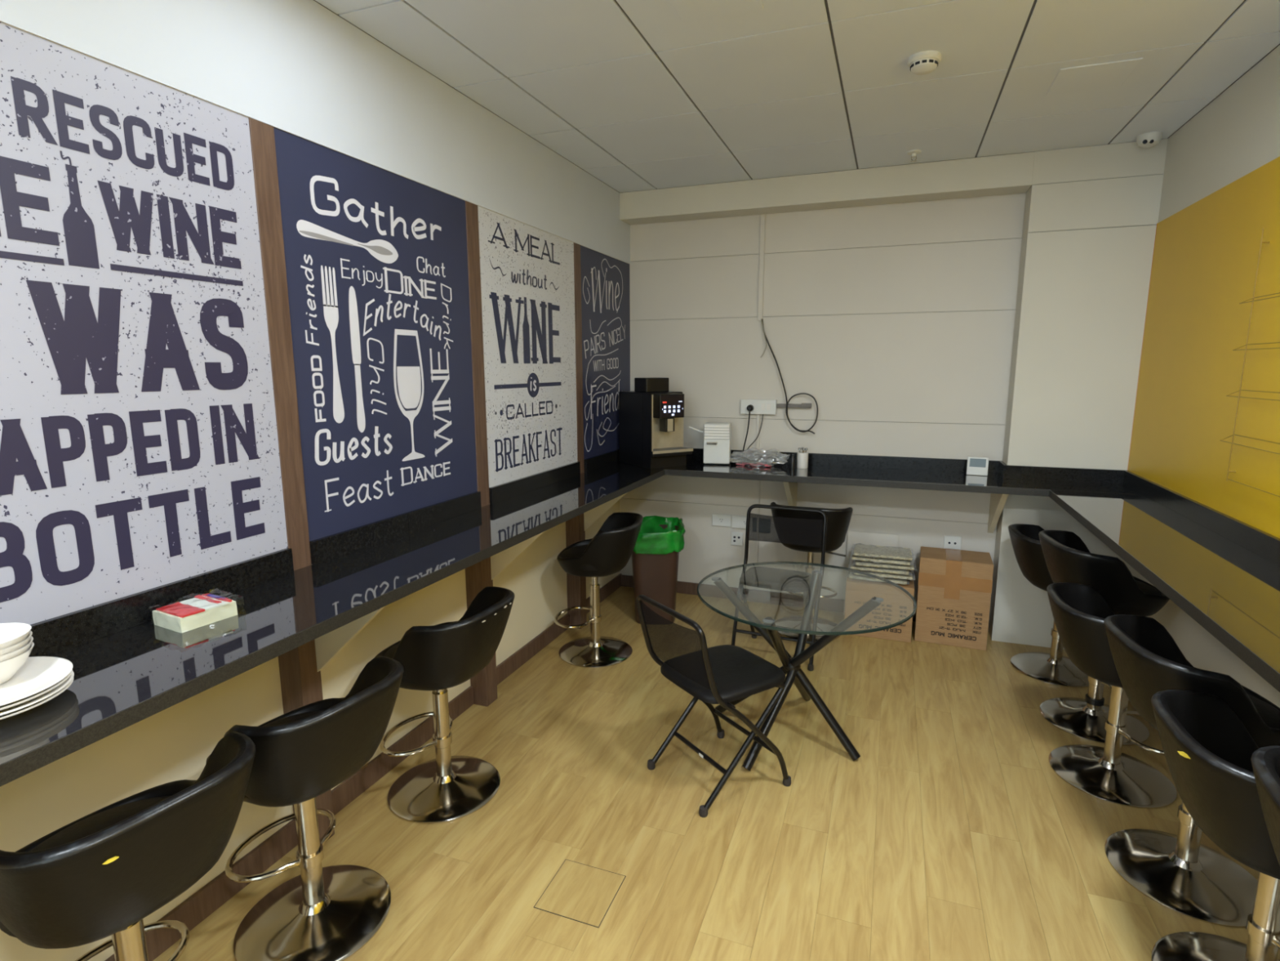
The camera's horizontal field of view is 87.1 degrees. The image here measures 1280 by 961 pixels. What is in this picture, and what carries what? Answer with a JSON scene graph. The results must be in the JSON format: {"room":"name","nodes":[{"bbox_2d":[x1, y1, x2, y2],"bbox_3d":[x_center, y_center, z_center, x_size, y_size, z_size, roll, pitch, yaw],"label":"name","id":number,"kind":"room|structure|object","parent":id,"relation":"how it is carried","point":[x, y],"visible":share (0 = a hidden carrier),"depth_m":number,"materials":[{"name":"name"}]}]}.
{"room":"break room","nodes":[
{"label":"break room","id":0,"kind":"room"},
{"bbox_2d":[0,21,630,960],"bbox_3d":[-1.318,-0.034,1.672,0.200,2.679,6.613,3,10,20],"label":"wall","id":1,"kind":"structure","parent":0,"point":[175,742],"depth_m":2.01,"materials":[{"name":"paint"}]},
{"bbox_2d":[0,22,288,624],"bbox_3d":[-1.287,-0.307,1.554,0.086,1.276,0.934,3,10,20],"label":"poster","id":2,"kind":"object","parent":1,"relation":"attached to","point":[140,450],"visible":1,"depth_m":1.59,"materials":[{"name":"paper"}]},
{"bbox_2d":[59,151,99,268],"bbox_3d":[-1.248,-0.597,1.491,0.001,0.240,0.062,3,10,20],"label":"print","id":3,"kind":"object","parent":2,"relation":"attached to","point":[79,215],"depth_m":1.49},
{"bbox_2d":[248,117,334,839],"bbox_3d":[-1.108,0.102,2.104,0.090,2.266,0.080,3,10,20],"label":"trim","id":4,"kind":"structure","parent":1,"relation":"attached to","point":[300,679],"depth_m":2.03,"materials":[{"name":"brown wood"}]},
{"bbox_2d":[0,0,630,263],"bbox_3d":[-1.226,-1.145,1.449,0.001,0.413,6.613,3,10,20],"label":"wall","id":5,"kind":"structure","parent":1,"relation":"attached to","point":[298,68],"depth_m":2.14,"materials":[{"name":"paint"}]},
{"bbox_2d":[104,573,622,960],"bbox_3d":[-1.299,1.243,1.881,0.014,0.092,6.613,3,10,20],"label":"baseboard","id":6,"kind":"structure","parent":1,"relation":"attached to","point":[198,906],"depth_m":2.41,"materials":[{"name":"brown wood"}]},
{"bbox_2d":[273,127,477,541],"bbox_3d":[-0.931,-0.465,2.491,0.087,1.276,0.936,3,10,20],"label":"poster","id":7,"kind":"object","parent":1,"relation":"attached to","point":[376,258],"visible":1,"depth_m":2.36,"materials":[{"name":"blue paper"}]},
{"bbox_2d":[320,265,344,422],"bbox_3d":[-0.998,-0.437,2.192,0.001,0.500,0.061,3,10,20],"label":"print","id":8,"kind":"object","parent":7,"relation":"attached to","point":[331,312],"depth_m":2.19},
{"bbox_2d":[296,219,398,263],"bbox_3d":[-0.959,-0.787,2.241,0.001,0.078,0.448,3,10,20],"label":"print","id":9,"kind":"object","parent":7,"relation":"attached to","point":[302,225],"depth_m":2.24},
{"bbox_2d":[348,285,365,432],"bbox_3d":[-0.963,-0.408,2.290,0.001,0.490,0.042,3,10,20],"label":"print","id":10,"kind":"object","parent":7,"relation":"attached to","point":[353,316],"depth_m":2.29},
{"bbox_2d":[396,366,421,408],"bbox_3d":[-0.871,-0.351,2.546,0.001,0.157,0.132,3,10,20],"label":"print","id":11,"kind":"object","parent":7,"relation":"attached to","point":[409,384],"depth_m":2.54},
{"bbox_2d":[393,328,424,461],"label":"print","id":12,"kind":"object","parent":7,"relation":"attached to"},
{"bbox_2d":[465,200,497,706],"bbox_3d":[-0.750,-0.057,3.046,0.090,2.266,0.089,3,10,20],"label":"trim","id":13,"kind":"structure","parent":1,"relation":"attached to","point":[477,575],"depth_m":2.99,"materials":[{"name":"brown wood"}]},
{"bbox_2d":[477,205,577,487],"bbox_3d":[-0.572,-0.625,3.437,0.087,1.276,0.934,3,10,20],"label":"poster","id":14,"kind":"object","parent":1,"relation":"attached to","point":[527,285],"visible":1,"depth_m":3.34,"materials":[{"name":"white paper"}]},
{"bbox_2d":[522,297,530,363],"bbox_3d":[-0.562,-0.740,3.321,0.001,0.320,0.064,3,10,20],"label":"print","id":15,"kind":"object","parent":14,"relation":"attached to","point":[526,327],"depth_m":3.32},
{"bbox_2d":[530,377,536,391],"bbox_3d":[-0.541,-0.489,3.415,0.001,0.071,0.063,3,10,20],"label":"print","id":16,"kind":"object","parent":14,"relation":"attached to","point":[533,380],"depth_m":3.42},
{"bbox_2d":[565,242,586,628],"bbox_3d":[-0.392,-0.217,3.988,0.090,2.266,0.083,3,10,20],"label":"trim","id":17,"kind":"structure","parent":1,"relation":"attached to","point":[575,526],"depth_m":3.99,"materials":[{"name":"brown wood"}]},
{"bbox_2d":[580,244,630,459],"bbox_3d":[-0.244,-0.772,4.301,0.086,1.276,0.773,3,10,20],"label":"poster","id":18,"kind":"object","parent":1,"relation":"attached to","point":[605,279],"visible":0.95,"depth_m":4.22,"materials":[{"name":"blue paper"}]},
{"bbox_2d":[152,586,1279,960],"bbox_3d":[0.137,1.413,1.364,3.302,0.081,6.813,3,10,20],"label":"floor","id":19,"kind":"structure","parent":0,"point":[953,833],"depth_m":2.33,"materials":[{"name":"brown wood"}]},
{"bbox_2d":[0,731,255,960],"bbox_3d":[-1.103,0.972,1.447,0.498,0.769,0.465,3,10,20],"label":"bar stool","id":20,"kind":"object","parent":19,"relation":"on","point":[97,876],"visible":1,"depth_m":1.28,"materials":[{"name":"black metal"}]},
{"bbox_2d":[0,795,171,937],"bbox_3d":[-1.118,0.799,1.438,0.378,0.053,0.396,5,11,29],"label":"backrest","id":21,"kind":"object","parent":20,"relation":"on","point":[97,924],"depth_m":1.33,"materials":[{"name":"black leather"}]},
{"bbox_2d":[205,656,404,960],"bbox_3d":[-0.930,0.906,1.884,0.495,0.754,0.465,3,10,20],"label":"bar stool","id":22,"kind":"object","parent":19,"relation":"on","point":[330,913],"visible":0.8,"depth_m":1.86,"materials":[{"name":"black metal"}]},
{"bbox_2d":[244,710,323,798],"bbox_3d":[-0.946,0.741,1.871,0.378,0.053,0.396,5,11,26],"label":"backrest","id":23,"kind":"object","parent":22,"relation":"on","point":[305,787],"depth_m":1.68,"materials":[{"name":"black leather"}]},
{"bbox_2d":[374,586,515,823],"bbox_3d":[-0.726,0.799,2.496,0.495,0.759,0.466,3,10,20],"label":"bar stool","id":24,"kind":"object","parent":19,"relation":"on","point":[439,657],"visible":0.97,"depth_m":2.43,"materials":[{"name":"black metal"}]},
{"bbox_2d":[383,642,415,683],"bbox_3d":[-0.744,0.634,2.475,0.378,0.053,0.396,3,10,20],"label":"seat cushion","id":25,"kind":"object","parent":24,"relation":"on","point":[409,673],"depth_m":2.29,"materials":[{"name":"black leather"}]},
{"bbox_2d":[554,511,643,667],"bbox_3d":[-0.221,0.582,3.737,0.503,0.774,0.465,3,10,20],"label":"bar stool","id":26,"kind":"object","parent":19,"relation":"on","point":[606,553],"visible":1,"depth_m":3.65,"materials":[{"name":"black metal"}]},
{"bbox_2d":[560,544,597,570],"bbox_3d":[-0.250,0.412,3.696,0.378,0.053,0.396,1,10,6],"label":"seat cushion","id":27,"kind":"object","parent":26,"relation":"on","point":[571,560],"depth_m":3.53,"materials":[{"name":"black leather"}]},
{"bbox_2d":[631,515,685,623],"bbox_3d":[0.097,0.568,4.282,0.369,0.618,0.433,0,10,2],"label":"waste bin","id":28,"kind":"object","parent":19,"relation":"on","point":[660,541],"visible":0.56,"depth_m":4.12,"materials":[{"name":"brown plastic"}]},
{"bbox_2d":[636,594,791,817],"bbox_3d":[0.287,0.794,2.584,0.470,0.735,0.433,-6,11,-32],"label":"folding chair","id":29,"kind":"object","parent":19,"relation":"on","point":[722,674],"visible":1,"depth_m":2.48,"materials":[{"name":"metal"}]},
{"bbox_2d":[731,503,826,671],"bbox_3d":[0.761,0.568,3.699,0.463,0.810,0.366,4,10,24],"label":"folding chair","id":30,"kind":"object","parent":19,"relation":"on","point":[759,527],"visible":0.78,"depth_m":3.73,"materials":[{"name":"metal"}]},
{"bbox_2d":[697,561,916,770],"bbox_3d":[0.649,0.787,2.735,0.839,0.702,0.839,-3,10,-17],"label":"glass table","id":31,"kind":"object","parent":19,"relation":"on","point":[791,666],"visible":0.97,"depth_m":2.77,"materials":[{"name":"clear glass"}]},
{"bbox_2d":[770,502,853,640],"bbox_3d":[1.018,0.511,4.035,0.466,0.809,0.492,3,10,20],"label":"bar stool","id":32,"kind":"object","parent":19,"relation":"on","point":[838,520],"visible":0.38,"depth_m":3.86,"materials":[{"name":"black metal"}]},
{"bbox_2d":[843,530,898,614],"bbox_3d":[1.461,0.603,4.266,0.300,0.550,0.036,3,10,20],"label":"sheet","id":33,"kind":"object","parent":19,"relation":"on","point":[853,537],"visible":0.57,"depth_m":4.25,"materials":[{"name":"white paper"}]},
{"bbox_2d":[844,567,914,642],"bbox_3d":[1.448,0.746,4.081,0.376,0.328,0.301,3,10,20],"label":"carton","id":34,"kind":"object","parent":19,"relation":"on","point":[897,605],"visible":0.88,"depth_m":3.94,"materials":[{"name":"brown cardboard"}]},
{"bbox_2d":[848,571,909,584],"bbox_3d":[1.437,0.567,4.050,0.354,0.032,0.258,4,10,23],"label":"packet","id":35,"kind":"object","parent":34,"relation":"on","point":[900,581],"visible":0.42,"depth_m":3.96,"materials":[{"name":"plastic"}]},
{"bbox_2d":[851,569,915,579],"bbox_3d":[1.457,0.540,4.037,0.354,0.032,0.261,3,10,19],"label":"packet","id":36,"kind":"object","parent":35,"relation":"on","point":[878,574],"visible":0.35,"depth_m":3.93,"materials":[{"name":"plastic"}]},
{"bbox_2d":[850,560,911,574],"bbox_3d":[1.440,0.508,4.040,0.353,0.035,0.259,4,10,21],"label":"packet","id":37,"kind":"object","parent":36,"relation":"on","point":[899,571],"visible":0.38,"depth_m":3.94,"materials":[{"name":"plastic"}]},
{"bbox_2d":[853,558,916,569],"bbox_3d":[1.459,0.481,4.029,0.354,0.034,0.255,3,10,17],"label":"packet","id":38,"kind":"object","parent":37,"relation":"on","point":[865,563],"visible":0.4,"depth_m":3.94,"materials":[{"name":"plastic"}]},
{"bbox_2d":[848,550,912,565],"bbox_3d":[1.446,0.453,4.025,0.355,0.034,0.267,4,10,22],"label":"packet","id":39,"kind":"object","parent":38,"relation":"on","point":[899,562],"visible":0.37,"depth_m":3.93,"materials":[{"name":"plastic"}]},
{"bbox_2d":[850,542,915,559],"bbox_3d":[1.450,0.424,4.021,0.353,0.034,0.261,3,10,19],"label":"packet","id":40,"kind":"object","parent":39,"relation":"on","point":[861,550],"visible":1,"depth_m":3.98,"materials":[{"name":"plastic"}]},
{"bbox_2d":[914,546,993,650],"bbox_3d":[1.829,0.679,3.942,0.378,0.504,0.270,4,10,23],"label":"carton","id":41,"kind":"object","parent":19,"relation":"on","point":[953,597],"visible":1,"depth_m":3.83,"materials":[{"name":"brown cardboard"}]},
{"bbox_2d":[1008,524,1088,687],"bbox_3d":[2.169,0.633,3.492,0.495,0.744,0.465,3,10,20],"label":"bar stool","id":42,"kind":"object","parent":19,"relation":"on","point":[1054,668],"visible":0.44,"depth_m":3.47,"materials":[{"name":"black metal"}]},
{"bbox_2d":[1038,529,1169,745],"bbox_3d":[2.019,0.673,2.967,0.498,0.839,0.465,3,10,20],"label":"bar stool","id":43,"kind":"object","parent":19,"relation":"on","point":[1068,559],"visible":0.8,"depth_m":2.88,"materials":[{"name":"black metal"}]},
{"bbox_2d":[1114,579,1161,608],"bbox_3d":[2.042,0.468,2.937,0.378,0.053,0.396,2,10,12],"label":"seat cushion","id":44,"kind":"object","parent":43,"relation":"on","point":[1152,598],"depth_m":2.75,"materials":[{"name":"black leather"}]},
{"bbox_2d":[1046,582,1188,808],"bbox_3d":[1.824,0.802,2.584,0.492,0.714,0.466,3,10,20],"label":"bar stool","id":45,"kind":"object","parent":19,"relation":"on","point":[1079,611],"visible":0.6,"depth_m":2.56,"materials":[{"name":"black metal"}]},
{"bbox_2d":[1103,614,1279,927],"bbox_3d":[1.691,0.858,2.055,0.495,0.779,0.465,3,10,20],"label":"bar stool","id":46,"kind":"object","parent":19,"relation":"on","point":[1188,877],"visible":0.77,"depth_m":2.05,"materials":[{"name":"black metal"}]},
{"bbox_2d":[1248,693,1279,748],"bbox_3d":[1.712,0.683,2.027,0.378,0.053,0.396,2,10,15],"label":"seat cushion","id":47,"kind":"object","parent":46,"relation":"on","point":[1269,713],"depth_m":1.90,"materials":[{"name":"black leather"}]},
{"bbox_2d":[1151,689,1279,960],"bbox_3d":[1.530,0.956,1.644,0.492,0.724,0.466,3,10,20],"label":"bar stool","id":48,"kind":"object","parent":19,"relation":"on","point":[1208,750],"visible":0.89,"depth_m":1.64,"materials":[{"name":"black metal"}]},
{"bbox_2d":[1250,745,1279,865],"bbox_3d":[1.374,0.980,1.202,0.495,0.824,0.465,3,10,20],"label":"bar stool","id":49,"kind":"object","parent":19,"relation":"on","point":[1265,761],"visible":1,"depth_m":1.27,"materials":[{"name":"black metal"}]},
{"bbox_2d":[313,0,1279,192],"bbox_3d":[0.131,-1.317,0.904,3.302,0.100,6.813,3,10,20],"label":"ceiling","id":50,"kind":"structure","parent":0,"point":[636,96],"depth_m":2.52,"materials":[{"name":"paint"}]},
{"bbox_2d":[619,151,1035,225],"bbox_3d":[0.992,-1.706,3.994,2.331,0.163,0.181,3,10,20],"label":"beam","id":51,"kind":"structure","parent":50,"relation":"attached to","point":[1007,174],"depth_m":3.86,"materials":[{"name":"paint"}]},
{"bbox_2d":[906,149,921,162],"bbox_3d":[1.423,-1.682,3.496,0.072,0.046,0.072,3,10,20],"label":"sprinkler","id":52,"kind":"object","parent":50,"relation":"attached to","point":[913,153],"visible":1,"depth_m":3.48,"materials":[{"name":"white plastic"}]},
{"bbox_2d":[906,50,942,75],"bbox_3d":[1.027,-1.501,2.432,0.116,0.048,0.116,3,10,20],"label":"smoke detector","id":53,"kind":"object","parent":50,"relation":"attached to","point":[922,63],"visible":1,"depth_m":2.40,"materials":[{"name":"white plastic"}]},
{"bbox_2d":[1045,57,1142,95],"bbox_3d":[1.742,-1.553,2.596,0.260,0.004,0.260,3,10,20],"label":"ceiling hatch","id":54,"kind":"object","parent":50,"relation":"attached to","point":[1111,74],"visible":1,"depth_m":2.58,"materials":[{"name":"paint"}]},
{"bbox_2d":[1136,131,1162,147],"bbox_3d":[2.459,-1.639,3.251,0.100,0.054,0.100,3,10,20],"label":"dome camera","id":55,"kind":"object","parent":50,"relation":"attached to","point":[1148,140],"visible":1,"depth_m":3.22,"materials":[{"name":"white plastic"}]},
{"bbox_2d":[619,193,1026,607],"bbox_3d":[1.312,-0.471,4.234,3.302,2.679,0.100,3,10,20],"label":"wall","id":56,"kind":"structure","parent":0,"point":[898,319],"depth_m":4.17,"materials":[{"name":"grey paint"}]},
{"bbox_2d":[711,513,731,526],"bbox_3d":[0.556,0.271,4.586,0.130,0.082,0.013,3,10,20],"label":"wall socket","id":57,"kind":"object","parent":56,"relation":"attached to","point":[723,520],"visible":1,"depth_m":4.58,"materials":[{"name":"white plastic"}]},
{"bbox_2d":[731,531,742,546],"bbox_3d":[0.659,0.396,4.568,0.079,0.090,0.013,3,10,20],"label":"wall socket","id":58,"kind":"object","parent":56,"relation":"attached to","point":[736,537],"visible":1,"depth_m":4.56,"materials":[{"name":"white plastic"}]},
{"bbox_2d":[731,515,746,528],"bbox_3d":[0.682,0.282,4.540,0.125,0.085,0.013,3,10,20],"label":"wall socket","id":59,"kind":"object","parent":56,"relation":"attached to","point":[738,522],"visible":0.69,"depth_m":4.54,"materials":[{"name":"white plastic"}]},
{"bbox_2d":[740,404,753,460],"bbox_3d":[0.697,-0.311,4.378,0.071,0.363,0.043,3,10,20],"label":"plug","id":60,"kind":"object","parent":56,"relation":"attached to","point":[750,407],"visible":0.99,"depth_m":4.35,"materials":[{"name":"black plastic"}]},
{"bbox_2d":[755,480,759,589],"bbox_3d":[0.789,0.328,4.506,0.013,0.834,0.014,3,10,20],"label":"cable trunking","id":61,"kind":"object","parent":56,"relation":"attached to","point":[758,481],"visible":0.44,"depth_m":4.48,"materials":[{"name":"white plastic"}]},
{"bbox_2d":[755,413,759,450],"bbox_3d":[0.772,-0.314,4.404,0.020,0.243,0.014,3,10,20],"label":"cable trunking","id":62,"kind":"object","parent":56,"relation":"attached to","point":[757,428],"visible":0.89,"depth_m":4.40,"materials":[{"name":"white plastic"}]},
{"bbox_2d":[740,399,777,414],"bbox_3d":[0.773,-0.479,4.364,0.234,0.094,0.037,3,10,20],"label":"wall socket","id":63,"kind":"object","parent":56,"relation":"attached to","point":[768,406],"visible":1,"depth_m":4.34,"materials":[{"name":"white plastic"}]},
{"bbox_2d":[743,414,763,457],"bbox_3d":[0.738,-0.290,4.374,0.118,0.279,0.011,2,10,10],"label":"lead","id":64,"kind":"object","parent":63,"relation":"hanging from","point":[762,415],"visible":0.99,"depth_m":4.37,"materials":[{"name":"grey plastic"}]},
{"bbox_2d":[757,213,765,320],"bbox_3d":[0.765,-1.335,4.234,0.030,0.646,0.014,3,10,20],"label":"cable trunking","id":65,"kind":"object","parent":56,"relation":"attached to","point":[762,216],"visible":1,"depth_m":4.22,"materials":[{"name":"white plastic"}]},
{"bbox_2d":[760,319,767,357],"bbox_3d":[0.786,-0.903,4.275,0.046,0.242,0.018,3,10,20],"label":"cable","id":66,"kind":"object","parent":65,"relation":"hanging from","point":[761,319],"visible":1,"depth_m":4.27,"materials":[{"name":"grey plastic"}]},
{"bbox_2d":[761,319,817,434],"bbox_3d":[0.941,-0.657,4.247,0.378,0.720,0.026,4,10,24],"label":"cable","id":67,"kind":"object","parent":65,"relation":"hanging from","point":[787,401],"visible":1,"depth_m":4.26,"materials":[{"name":"black rubber"}]},
{"bbox_2d":[621,574,915,621],"bbox_3d":[0.992,0.798,4.509,2.407,0.085,0.014,3,10,20],"label":"baseboard","id":68,"kind":"structure","parent":56,"relation":"attached to","point":[682,587],"depth_m":4.57,"materials":[{"name":"brown wood"}]},
{"bbox_2d":[776,403,811,408],"bbox_3d":[0.980,-0.478,4.285,0.215,0.030,0.036,3,10,20],"label":"cable trunking","id":69,"kind":"object","parent":56,"relation":"attached to","point":[778,405],"visible":1,"depth_m":4.27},
{"bbox_2d":[943,535,961,550],"bbox_3d":[1.901,0.380,4.093,0.095,0.085,0.013,3,10,20],"label":"wall socket","id":70,"kind":"object","parent":56,"relation":"attached to","point":[950,541],"visible":0.85,"depth_m":4.09,"materials":[{"name":"white plastic"}]},
{"bbox_2d":[987,138,1168,648],"bbox_3d":[2.353,-0.384,3.700,0.570,2.679,0.181,3,10,20],"label":"pillar","id":71,"kind":"structure","parent":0,"point":[1091,213],"depth_m":3.55,"materials":[{"name":"grey paint"}]},
{"bbox_2d":[1117,44,1279,707],"bbox_3d":[1.538,0.137,0.616,0.104,2.679,6.613,3,10,20],"label":"wall","id":72,"kind":"structure","parent":0,"point":[1220,188],"depth_m":2.66,"materials":[{"name":"paint"}]},
{"bbox_2d":[0,448,1279,786],"bbox_3d":[0.134,0.567,1.222,2.904,0.436,6.613,3,10,20],"label":"countertop","id":73,"kind":"structure","parent":72,"relation":"attached to","point":[1223,571],"depth_m":2.08,"materials":[{"name":"stone"}]},
{"bbox_2d":[0,678,73,719],"bbox_3d":[-1.209,0.411,1.244,0.252,0.022,0.252,3,10,20],"label":"dinner plate","id":74,"kind":"object","parent":73,"relation":"on","point":[32,706],"visible":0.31,"depth_m":1.22,"materials":[{"name":"ceramic"}]},
{"bbox_2d":[0,671,74,715],"bbox_3d":[-1.206,0.403,1.242,0.252,0.022,0.252,3,10,20],"label":"dinner plate","id":75,"kind":"object","parent":74,"relation":"on","point":[70,677],"visible":0.31,"depth_m":1.22,"materials":[{"name":"ceramic"}]},
{"bbox_2d":[0,668,72,710],"bbox_3d":[-1.209,0.395,1.241,0.252,0.022,0.252,3,10,20],"label":"dinner plate","id":76,"kind":"object","parent":75,"relation":"on","point":[33,696],"visible":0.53,"depth_m":1.22,"materials":[{"name":"ceramic"}]},
{"bbox_2d":[0,656,72,706],"bbox_3d":[-1.206,0.386,1.239,0.252,0.022,0.252,3,10,20],"label":"dinner plate","id":77,"kind":"object","parent":76,"relation":"on","point":[37,674],"visible":0.91,"depth_m":1.29,"materials":[{"name":"ceramic"}]},
{"bbox_2d":[0,641,34,684],"bbox_3d":[-1.235,0.354,1.266,0.149,0.055,0.149,3,10,20],"label":"bowl","id":78,"kind":"object","parent":77,"relation":"on","point":[8,668],"visible":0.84,"depth_m":1.26,"materials":[{"name":"ceramic"}]},
{"bbox_2d":[0,635,33,662],"bbox_3d":[-1.235,0.343,1.264,0.149,0.055,0.149,3,10,20],"label":"bowl","id":79,"kind":"object","parent":78,"relation":"on","point":[7,656],"visible":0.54,"depth_m":1.26,"materials":[{"name":"ceramic"}]},
{"bbox_2d":[0,630,32,656],"bbox_3d":[-1.235,0.332,1.262,0.149,0.055,0.149,3,10,20],"label":"bowl","id":80,"kind":"object","parent":79,"relation":"on","point":[8,650],"visible":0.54,"depth_m":1.26,"materials":[{"name":"ceramic"}]},
{"bbox_2d":[0,622,31,649],"bbox_3d":[-1.235,0.320,1.260,0.149,0.055,0.149,3,10,20],"label":"bowl","id":81,"kind":"object","parent":80,"relation":"on","point":[11,633],"visible":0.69,"depth_m":1.32,"materials":[{"name":"ceramic"}]},
{"bbox_2d":[152,593,237,632],"bbox_3d":[-1.106,0.323,1.685,0.135,0.050,0.163,5,11,27],"label":"pack","id":82,"kind":"object","parent":73,"relation":"on","point":[202,610],"visible":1,"depth_m":1.65,"materials":[{"name":"white paper"}]},
{"bbox_2d":[618,377,693,469],"bbox_3d":[0.098,-0.384,4.344,0.302,0.555,0.424,-6,11,-31],"label":"coffee machine","id":83,"kind":"object","parent":73,"relation":"on","point":[651,415],"visible":1,"depth_m":4.23,"materials":[{"name":"black plastic"}]},
{"bbox_2d":[651,446,693,457],"bbox_3d":[0.181,-0.180,4.242,0.272,0.038,0.302,3,10,20],"label":"drip tray","id":84,"kind":"object","parent":83,"relation":"on","point":[656,451],"depth_m":4.22,"materials":[{"name":"grey plastic"}]},
{"bbox_2d":[702,422,731,464],"bbox_3d":[0.500,-0.242,4.353,0.170,0.259,0.167,2,10,10],"label":"cooler","id":85,"kind":"object","parent":73,"relation":"on","point":[717,435],"visible":1,"depth_m":4.29,"materials":[{"name":"white plastic"}]},
{"bbox_2d":[688,426,703,432],"bbox_3d":[0.371,-0.330,4.343,0.113,0.041,0.022,-2,10,-9],"label":"hose","id":86,"kind":"object","parent":85,"relation":"attached to","point":[696,429],"visible":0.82,"depth_m":4.33,"materials":[{"name":"white plastic"}]},
{"bbox_2d":[730,448,786,466],"bbox_3d":[0.753,-0.153,4.281,0.397,0.115,0.195,3,10,20],"label":"bag","id":87,"kind":"object","parent":73,"relation":"on","point":[744,463],"visible":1,"depth_m":4.26,"materials":[{"name":"clear plastic"}]},
{"bbox_2d":[789,453,795,468],"bbox_3d":[0.949,-0.120,4.184,0.032,0.085,0.032,3,10,20],"label":"bottle","id":88,"kind":"object","parent":73,"relation":"on","point":[792,460],"visible":1,"depth_m":4.17,"materials":[{"name":"black plastic"}]},
{"bbox_2d":[796,447,808,468],"bbox_3d":[1.011,-0.142,4.184,0.068,0.127,0.068,3,10,20],"label":"canister","id":89,"kind":"object","parent":73,"relation":"on","point":[802,456],"visible":1,"depth_m":4.16,"materials":[{"name":"plastic"}]},
{"bbox_2d":[604,459,1141,496],"bbox_3d":[1.207,-0.032,4.023,2.902,0.036,0.501,3,10,20],"label":"countertop","id":90,"kind":"structure","parent":73,"relation":"on","point":[994,483],"depth_m":3.83,"materials":[{"name":"black stone"}]},
{"bbox_2d":[966,456,988,475],"bbox_3d":[1.950,-0.082,3.888,0.110,0.106,0.036,5,11,27],"label":"display","id":91,"kind":"object","parent":73,"relation":"on","point":[975,465],"visible":1,"depth_m":3.88,"materials":[{"name":"white plastic"}]},
{"bbox_2d":[1048,489,1279,692],"bbox_3d":[1.369,0.484,0.955,0.417,0.036,5.212,3,10,20],"label":"countertop","id":92,"kind":"structure","parent":73,"relation":"on","point":[1232,591],"depth_m":2.11,"materials":[{"name":"black stone"}]},
{"bbox_2d":[1219,227,1279,497],"bbox_3d":[1.944,-0.350,1.889,0.071,0.885,1.106,3,10,20],"label":"wire rack","id":93,"kind":"object","parent":72,"relation":"attached to","point":[1261,242],"visible":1,"depth_m":2.35,"materials":[{"name":"yellow metal"}]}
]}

